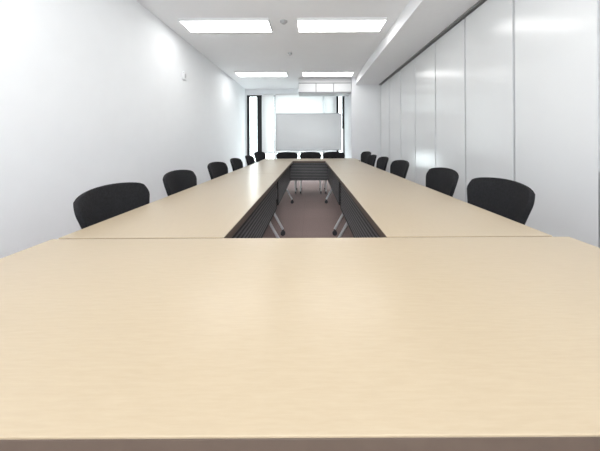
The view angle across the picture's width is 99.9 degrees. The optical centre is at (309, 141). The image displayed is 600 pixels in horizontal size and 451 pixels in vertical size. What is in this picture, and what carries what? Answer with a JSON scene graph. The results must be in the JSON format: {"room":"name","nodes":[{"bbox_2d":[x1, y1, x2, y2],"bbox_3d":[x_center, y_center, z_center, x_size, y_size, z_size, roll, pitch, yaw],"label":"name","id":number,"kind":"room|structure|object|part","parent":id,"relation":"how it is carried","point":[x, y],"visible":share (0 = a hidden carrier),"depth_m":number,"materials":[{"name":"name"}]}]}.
{"room":"conference room","nodes":[
{"label":"conference room","id":0,"kind":"room"},
{"bbox_2d":[0,0,245,258],"bbox_3d":[-1.991,-0.264,2.500,0.100,2.653,10.400,0,0,0],"label":"wall","id":1,"kind":"structure","parent":0,"point":[94,93],"depth_m":2.25,"materials":[{"name":"white paint"}]},
{"bbox_2d":[182,71,185,79],"bbox_3d":[-1.930,-1.017,3.880,0.030,0.120,0.080,0,0,0],"label":"wall thermostat","id":2,"kind":"object","parent":1,"relation":"attached to","point":[183,72],"visible":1,"depth_m":3.85,"materials":[{"name":"white plastic"}]},
{"bbox_2d":[137,0,409,88],"bbox_3d":[-0.101,-1.649,2.500,3.895,0.100,10.400,0,0,0],"label":"ceiling","id":3,"kind":"structure","parent":0,"point":[232,53],"depth_m":3.88,"materials":[{"name":"white paint"}]},
{"bbox_2d":[178,18,272,32],"bbox_3d":[-1.118,-1.579,3.430,1.170,0.030,0.360,0,0,0],"label":"recessed light","id":4,"kind":"object","parent":3,"relation":"in","point":[199,25],"visible":1,"depth_m":3.39,"materials":[{"name":"white plastic"}]},
{"bbox_2d":[235,71,287,76],"bbox_3d":[-1.118,-1.579,5.870,1.170,0.030,0.360,0,0,0],"label":"recessed light","id":5,"kind":"object","parent":3,"relation":"in","point":[239,73],"visible":1,"depth_m":5.78,"materials":[{"name":"white plastic"}]},
{"bbox_2d":[236,73,286,76],"bbox_3d":[-1.118,-1.572,5.870,1.146,0.008,0.336,0,0,0],"label":"diffuser","id":6,"kind":"object","parent":5,"relation":"attached to","point":[238,74],"depth_m":5.87,"materials":[{"name":"white plastic"}]},
{"bbox_2d":[280,19,286,24],"bbox_3d":[-0.348,-1.581,3.330,0.100,0.035,0.100,0,0,0],"label":"smoke detector","id":7,"kind":"object","parent":3,"relation":"attached to","point":[283,21],"visible":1,"depth_m":3.31,"materials":[{"name":"plastic"}]},
{"bbox_2d":[298,78,350,95],"bbox_3d":[0.368,-1.412,6.506,1.310,0.380,0.488,0,0,0],"label":"air conditioner","id":8,"kind":"object","parent":3,"relation":"attached to","point":[306,86],"visible":1,"depth_m":6.26,"materials":[{"name":"plastic"}]},
{"bbox_3d":[-0.070,-1.347,6.265,0.418,0.205,0.007,0,0,0],"label":"panel","id":9,"kind":"part","parent":8,"relation":"part of","materials":[{"name":"plastic"}]},
{"bbox_3d":[0.368,-1.349,6.265,0.418,0.205,0.007,0,0,0],"label":"panel","id":10,"kind":"part","parent":8,"relation":"part of","materials":[{"name":"plastic"}]},
{"bbox_3d":[0.806,-1.351,6.265,0.418,0.205,0.007,0,0,0],"label":"panel","id":11,"kind":"part","parent":8,"relation":"part of","materials":[{"name":"plastic"}]},
{"bbox_2d":[302,71,353,76],"bbox_3d":[0.412,-1.587,5.870,1.170,0.030,0.360,0,0,0],"label":"recessed light","id":12,"kind":"object","parent":3,"relation":"in","point":[305,73],"visible":1,"depth_m":5.80,"materials":[{"name":"white plastic"}]},
{"bbox_2d":[303,72,352,75],"bbox_3d":[0.412,-1.580,5.870,1.146,0.008,0.336,0,0,0],"label":"diffuser","id":13,"kind":"object","parent":12,"relation":"attached to","point":[304,73],"depth_m":5.81,"materials":[{"name":"white plastic"}]},
{"bbox_2d":[297,18,386,31],"bbox_3d":[0.412,-1.587,3.430,1.170,0.030,0.360,0,0,0],"label":"recessed light","id":14,"kind":"object","parent":3,"relation":"in","point":[303,24],"visible":1,"depth_m":3.38,"materials":[{"name":"white plastic"}]},
{"bbox_2d":[356,0,478,84],"bbox_3d":[1.462,-1.517,1.830,0.660,0.180,8.860,0,0,0],"label":"soffit","id":15,"kind":"structure","parent":3,"relation":"attached to","point":[419,22],"depth_m":3.35,"materials":[{"name":"paint"}]},
{"bbox_2d":[379,0,486,84],"bbox_3d":[1.738,-1.420,1.830,0.060,0.018,8.860,0,0,0],"label":"track","id":16,"kind":"object","parent":3,"relation":"attached to","point":[480,2],"visible":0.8,"depth_m":3.28,"materials":[{"name":"grey metal"}]},
{"bbox_2d":[381,79,389,172],"bbox_3d":[1.772,-0.182,5.900,0.035,2.433,0.674,0,0,0],"label":"partition panel","id":17,"kind":"object","parent":16,"relation":"hanging from","point":[385,87],"visible":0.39,"depth_m":5.84,"materials":[{"name":"laminate"}]},
{"bbox_2d":[390,70,400,164],"bbox_3d":[1.772,-0.182,5.210,0.035,2.433,0.654,0,0,0],"label":"partition panel","id":18,"kind":"object","parent":16,"relation":"hanging from","point":[395,80],"visible":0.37,"depth_m":5.16,"materials":[{"name":"laminate"}]},
{"bbox_2d":[401,58,415,182],"bbox_3d":[1.772,-0.182,4.535,0.035,2.433,0.644,0,0,0],"label":"partition panel","id":19,"kind":"object","parent":16,"relation":"hanging from","point":[408,113],"visible":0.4,"depth_m":4.45,"materials":[{"name":"laminate"}]},
{"bbox_2d":[415,42,435,186],"bbox_3d":[1.772,-0.182,3.860,0.035,2.433,0.654,0,0,0],"label":"partition panel","id":20,"kind":"object","parent":16,"relation":"hanging from","point":[425,62],"visible":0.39,"depth_m":3.83,"materials":[{"name":"laminate"}]},
{"bbox_2d":[436,19,465,201],"bbox_3d":[1.772,-0.182,3.185,0.035,2.433,0.644,0,0,0],"label":"partition panel","id":21,"kind":"object","parent":16,"relation":"hanging from","point":[450,48],"visible":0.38,"depth_m":3.10,"materials":[{"name":"laminate"}]},
{"bbox_2d":[465,0,514,202],"bbox_3d":[1.772,-0.182,2.510,0.035,2.433,0.654,0,0,0],"label":"partition panel","id":22,"kind":"object","parent":16,"relation":"hanging from","point":[490,28],"visible":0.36,"depth_m":2.44,"materials":[{"name":"laminate"}]},
{"bbox_2d":[514,0,599,247],"bbox_3d":[1.772,-0.182,1.847,0.035,2.433,0.619,0,0,0],"label":"partition panel","id":23,"kind":"object","parent":16,"relation":"hanging from","point":[557,42],"visible":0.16,"depth_m":1.77,"materials":[{"name":"laminate"}]},
{"bbox_2d":[245,89,336,165],"bbox_3d":[-0.071,-0.273,7.660,3.740,2.653,0.120,0,0,0],"label":"wall","id":24,"kind":"structure","parent":0,"point":[247,91],"depth_m":7.60,"materials":[{"name":"white paint"}]},
{"bbox_2d":[247,95,261,154],"bbox_3d":[-1.676,-0.235,7.650,0.450,2.353,0.080,0,0,0],"label":"window","id":25,"kind":"structure","parent":24,"relation":"in","point":[259,97],"depth_m":7.61,"materials":[{"name":"metal"}]},
{"bbox_2d":[265,95,324,158],"bbox_3d":[-0.321,-0.242,7.650,2.120,2.353,0.080,0,0,0],"label":"window","id":26,"kind":"structure","parent":24,"relation":"in","point":[274,95],"depth_m":7.62,"materials":[{"name":"paint"}]},
{"bbox_2d":[263,93,273,152],"bbox_3d":[-1.243,-0.566,7.551,0.320,1.805,0.053,0,0,0],"label":"roller blind","id":27,"kind":"object","parent":26,"relation":"attached to","point":[268,98],"visible":0.91,"depth_m":7.57,"materials":[{"name":"white fabric"}]},
{"bbox_2d":[275,93,322,152],"bbox_3d":[-0.323,-0.571,7.551,1.420,1.805,0.053,0,0,0],"label":"roller blind","id":28,"kind":"object","parent":26,"relation":"attached to","point":[285,102],"visible":0.41,"depth_m":7.57,"materials":[{"name":"white fabric"}]},
{"bbox_2d":[325,96,335,151],"bbox_3d":[0.602,-0.576,7.551,0.330,1.805,0.053,0,0,0],"label":"roller blind","id":29,"kind":"object","parent":24,"relation":"attached to","point":[329,100],"visible":0.17,"depth_m":7.57,"materials":[{"name":"white fabric"}]},
{"bbox_2d":[336,96,344,157],"bbox_3d":[1.034,-0.249,7.650,0.470,2.353,0.080,0,0,0],"label":"window","id":30,"kind":"structure","parent":24,"relation":"in","point":[337,97],"depth_m":7.62,"materials":[{"name":"metal"}]},
{"bbox_2d":[263,180,353,237],"bbox_3d":[-0.087,1.103,2.500,3.895,0.100,10.400,0,0,0],"label":"floor","id":31,"kind":"structure","parent":0,"point":[309,216],"depth_m":3.66,"materials":[{"name":"carpet"}]},
{"bbox_2d":[73,182,149,228],"bbox_3d":[-0.794,0.638,1.294,0.524,0.838,0.479,0,0,-1],"label":"chair","id":32,"kind":"object","parent":31,"relation":"on","point":[96,205],"visible":0.2,"depth_m":1.27,"materials":[{"name":"black fabric"}]},
{"bbox_2d":[58,173,281,238],"bbox_3d":[-0.582,0.696,1.783,0.602,0.720,1.797,0,0,0],"label":"conference table","id":33,"kind":"object","parent":31,"relation":"on","point":[227,205],"visible":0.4,"depth_m":1.25,"materials":[{"name":"beige wood"}]},
{"bbox_3d":[-0.353,0.531,1.783,0.016,0.324,1.660,0,0,0],"label":"modesty panel","id":34,"kind":"part","parent":33,"relation":"part of","materials":[{"name":"black plastic"}]},
{"bbox_2d":[163,170,196,195],"bbox_3d":[-0.799,0.638,1.949,0.524,0.838,0.479,0,0,-2],"label":"chair","id":35,"kind":"object","parent":31,"relation":"on","point":[175,181],"visible":0.27,"depth_m":1.96,"materials":[{"name":"black plastic"}]},
{"bbox_2d":[207,162,227,179],"bbox_3d":[-0.814,0.638,2.761,0.524,0.838,0.479,0,0,2],"label":"chair","id":36,"kind":"object","parent":31,"relation":"on","point":[216,169],"visible":0.23,"depth_m":2.80,"materials":[{"name":"black fabric"}]},
{"bbox_2d":[230,158,242,170],"bbox_3d":[-0.804,0.638,3.439,0.524,0.838,0.479,0,0,-1],"label":"chair","id":37,"kind":"object","parent":31,"relation":"on","point":[236,163],"visible":0.19,"depth_m":3.50,"materials":[{"name":"black fabric"}]},
{"bbox_2d":[245,155,254,165],"bbox_3d":[-0.794,0.638,4.170,0.524,0.838,0.479,0,0,0],"label":"chair","id":38,"kind":"object","parent":31,"relation":"on","point":[250,159],"visible":0.24,"depth_m":4.23,"materials":[{"name":"black fabric"}]},
{"bbox_2d":[254,151,265,162],"bbox_3d":[-0.992,0.639,5.813,0.524,0.838,0.479,0,0,20],"label":"chair","id":39,"kind":"object","parent":31,"relation":"on","point":[258,155],"visible":0.17,"depth_m":5.91,"materials":[{"name":"black fabric"}]},
{"bbox_2d":[228,161,293,235],"bbox_3d":[-0.582,0.696,3.583,0.602,0.720,1.797,0,0,0],"label":"conference table","id":40,"kind":"object","parent":31,"relation":"on","point":[261,167],"visible":0.58,"depth_m":3.20,"materials":[{"name":"beige wood"}]},
{"bbox_3d":[-0.353,0.531,3.583,0.016,0.324,1.660,0,0,0],"label":"modesty panel","id":41,"kind":"part","parent":40,"relation":"part of","materials":[{"name":"black plastic"}]},
{"bbox_2d":[276,152,297,192],"bbox_3d":[-0.497,0.636,5.307,0.479,0.838,0.524,0,0,0],"label":"chair","id":42,"kind":"object","parent":31,"relation":"on","point":[282,155],"visible":0.27,"depth_m":5.51,"materials":[{"name":"black fabric"}]},
{"bbox_3d":[-0.498,0.399,5.510,0.479,0.364,0.118,0,0,0],"label":"backrest","id":43,"kind":"part","parent":42,"relation":"part of","materials":[{"name":"black fabric"}]},
{"bbox_2d":[0,237,599,450],"bbox_3d":[0.004,0.693,0.589,1.797,0.720,0.606,0,0,0],"label":"conference table","id":44,"kind":"object","parent":31,"relation":"on","point":[391,343],"visible":1,"depth_m":0.41,"materials":[{"name":"beige wood"}]},
{"bbox_2d":[274,113,342,158],"bbox_3d":[-0.029,0.137,6.850,1.880,1.833,0.500,0,0,0],"label":"whiteboard","id":45,"kind":"object","parent":31,"relation":"on","point":[293,131],"visible":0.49,"depth_m":6.84,"materials":[{"name":"plastic"}]},
{"bbox_2d":[290,150,327,150],"bbox_3d":[-0.029,0.230,6.807,1.000,0.020,0.054,0,0,0],"label":"marker tray","id":46,"kind":"object","parent":45,"relation":"on","point":[290,150],"depth_m":6.78,"materials":[{"name":"metal"}]},
{"bbox_2d":[261,158,360,180],"bbox_3d":[0.004,0.693,4.777,1.797,0.720,0.606,0,0,0],"label":"conference table","id":47,"kind":"object","parent":31,"relation":"on","point":[300,169],"visible":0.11,"depth_m":4.54,"materials":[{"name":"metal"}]},
{"bbox_3d":[0.003,0.529,4.542,1.660,0.324,0.016,0,0,0],"label":"modesty panel","id":48,"kind":"part","parent":47,"relation":"part of","materials":[{"name":"black plastic"}]},
{"bbox_2d":[300,152,321,193],"bbox_3d":[0.013,0.634,5.307,0.479,0.838,0.524,0,0,0],"label":"chair","id":49,"kind":"object","parent":31,"relation":"on","point":[305,155],"visible":0.3,"depth_m":5.51,"materials":[{"name":"black fabric"}]},
{"bbox_3d":[0.012,0.397,5.510,0.479,0.364,0.118,0,0,0],"label":"backrest","id":50,"kind":"part","parent":49,"relation":"part of","materials":[{"name":"black fabric"}]},
{"bbox_2d":[323,152,344,193],"bbox_3d":[0.523,0.631,5.307,0.479,0.838,0.524,0,0,0],"label":"chair","id":51,"kind":"object","parent":31,"relation":"on","point":[326,154],"visible":0.3,"depth_m":5.51,"materials":[{"name":"black fabric"}]},
{"bbox_3d":[0.522,0.394,5.510,0.479,0.364,0.118,0,0,0],"label":"backrest","id":52,"kind":"part","parent":51,"relation":"part of","materials":[{"name":"black fabric"}]},
{"bbox_2d":[325,160,388,235],"bbox_3d":[0.552,0.690,3.583,0.602,0.720,1.797,0,0,0],"label":"conference table","id":53,"kind":"object","parent":31,"relation":"on","point":[356,166],"visible":0.56,"depth_m":3.25,"materials":[{"name":"beige wood"}]},
{"bbox_3d":[0.323,0.527,3.583,0.016,0.324,1.660,0,0,0],"label":"modesty panel","id":54,"kind":"part","parent":53,"relation":"part of","materials":[{"name":"black plastic"}]},
{"bbox_2d":[361,151,370,163],"bbox_3d":[1.060,0.628,5.568,0.524,0.838,0.479,0,0,-12],"label":"chair","id":55,"kind":"object","parent":31,"relation":"on","point":[364,155],"visible":0.25,"depth_m":5.68,"materials":[{"name":"black fabric"}]},
{"bbox_2d":[367,155,376,166],"bbox_3d":[0.830,0.630,4.180,0.524,0.838,0.479,0,0,0],"label":"chair","id":56,"kind":"object","parent":31,"relation":"on","point":[371,159],"visible":0.23,"depth_m":4.24,"materials":[{"name":"black fabric"}]},
{"bbox_2d":[376,157,388,170],"bbox_3d":[0.840,0.630,3.599,0.524,0.838,0.479,0,0,1],"label":"chair","id":57,"kind":"object","parent":31,"relation":"on","point":[382,162],"visible":0.3,"depth_m":3.65,"materials":[{"name":"black fabric"}]},
{"bbox_2d":[390,160,408,178],"bbox_3d":[0.840,0.630,2.901,0.524,0.838,0.479,0,0,-2],"label":"chair","id":58,"kind":"object","parent":31,"relation":"on","point":[399,168],"visible":0.3,"depth_m":2.94,"materials":[{"name":"black fabric"}]},
{"bbox_2d":[426,167,458,196],"bbox_3d":[0.860,0.629,2.029,0.524,0.838,0.479,0,0,2],"label":"chair","id":59,"kind":"object","parent":31,"relation":"on","point":[440,179],"visible":0.21,"depth_m":2.04,"materials":[{"name":"black fabric"}]},
{"bbox_2d":[335,173,551,237],"bbox_3d":[0.552,0.690,1.783,0.602,0.720,1.797,0,0,0],"label":"conference table","id":60,"kind":"object","parent":31,"relation":"on","point":[372,205],"visible":0.5,"depth_m":1.24,"materials":[{"name":"beige wood"}]},
{"bbox_3d":[0.323,0.527,1.783,0.016,0.324,1.660,0,0,0],"label":"modesty panel","id":61,"kind":"part","parent":60,"relation":"part of","materials":[{"name":"black plastic"}]},
{"bbox_2d":[467,177,534,224],"bbox_3d":[0.860,0.629,1.420,0.524,0.838,0.479,0,0,0],"label":"chair","id":62,"kind":"object","parent":31,"relation":"on","point":[512,200],"visible":0.3,"depth_m":1.40,"materials":[{"name":"black plastic"}]},
{"bbox_2d":[344,77,380,166],"bbox_3d":[1.419,-0.281,6.930,0.760,2.653,1.340,0,0,0],"label":"wall column","id":63,"kind":"structure","parent":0,"point":[362,107],"depth_m":6.26,"materials":[{"name":"white paint"}]}
]}

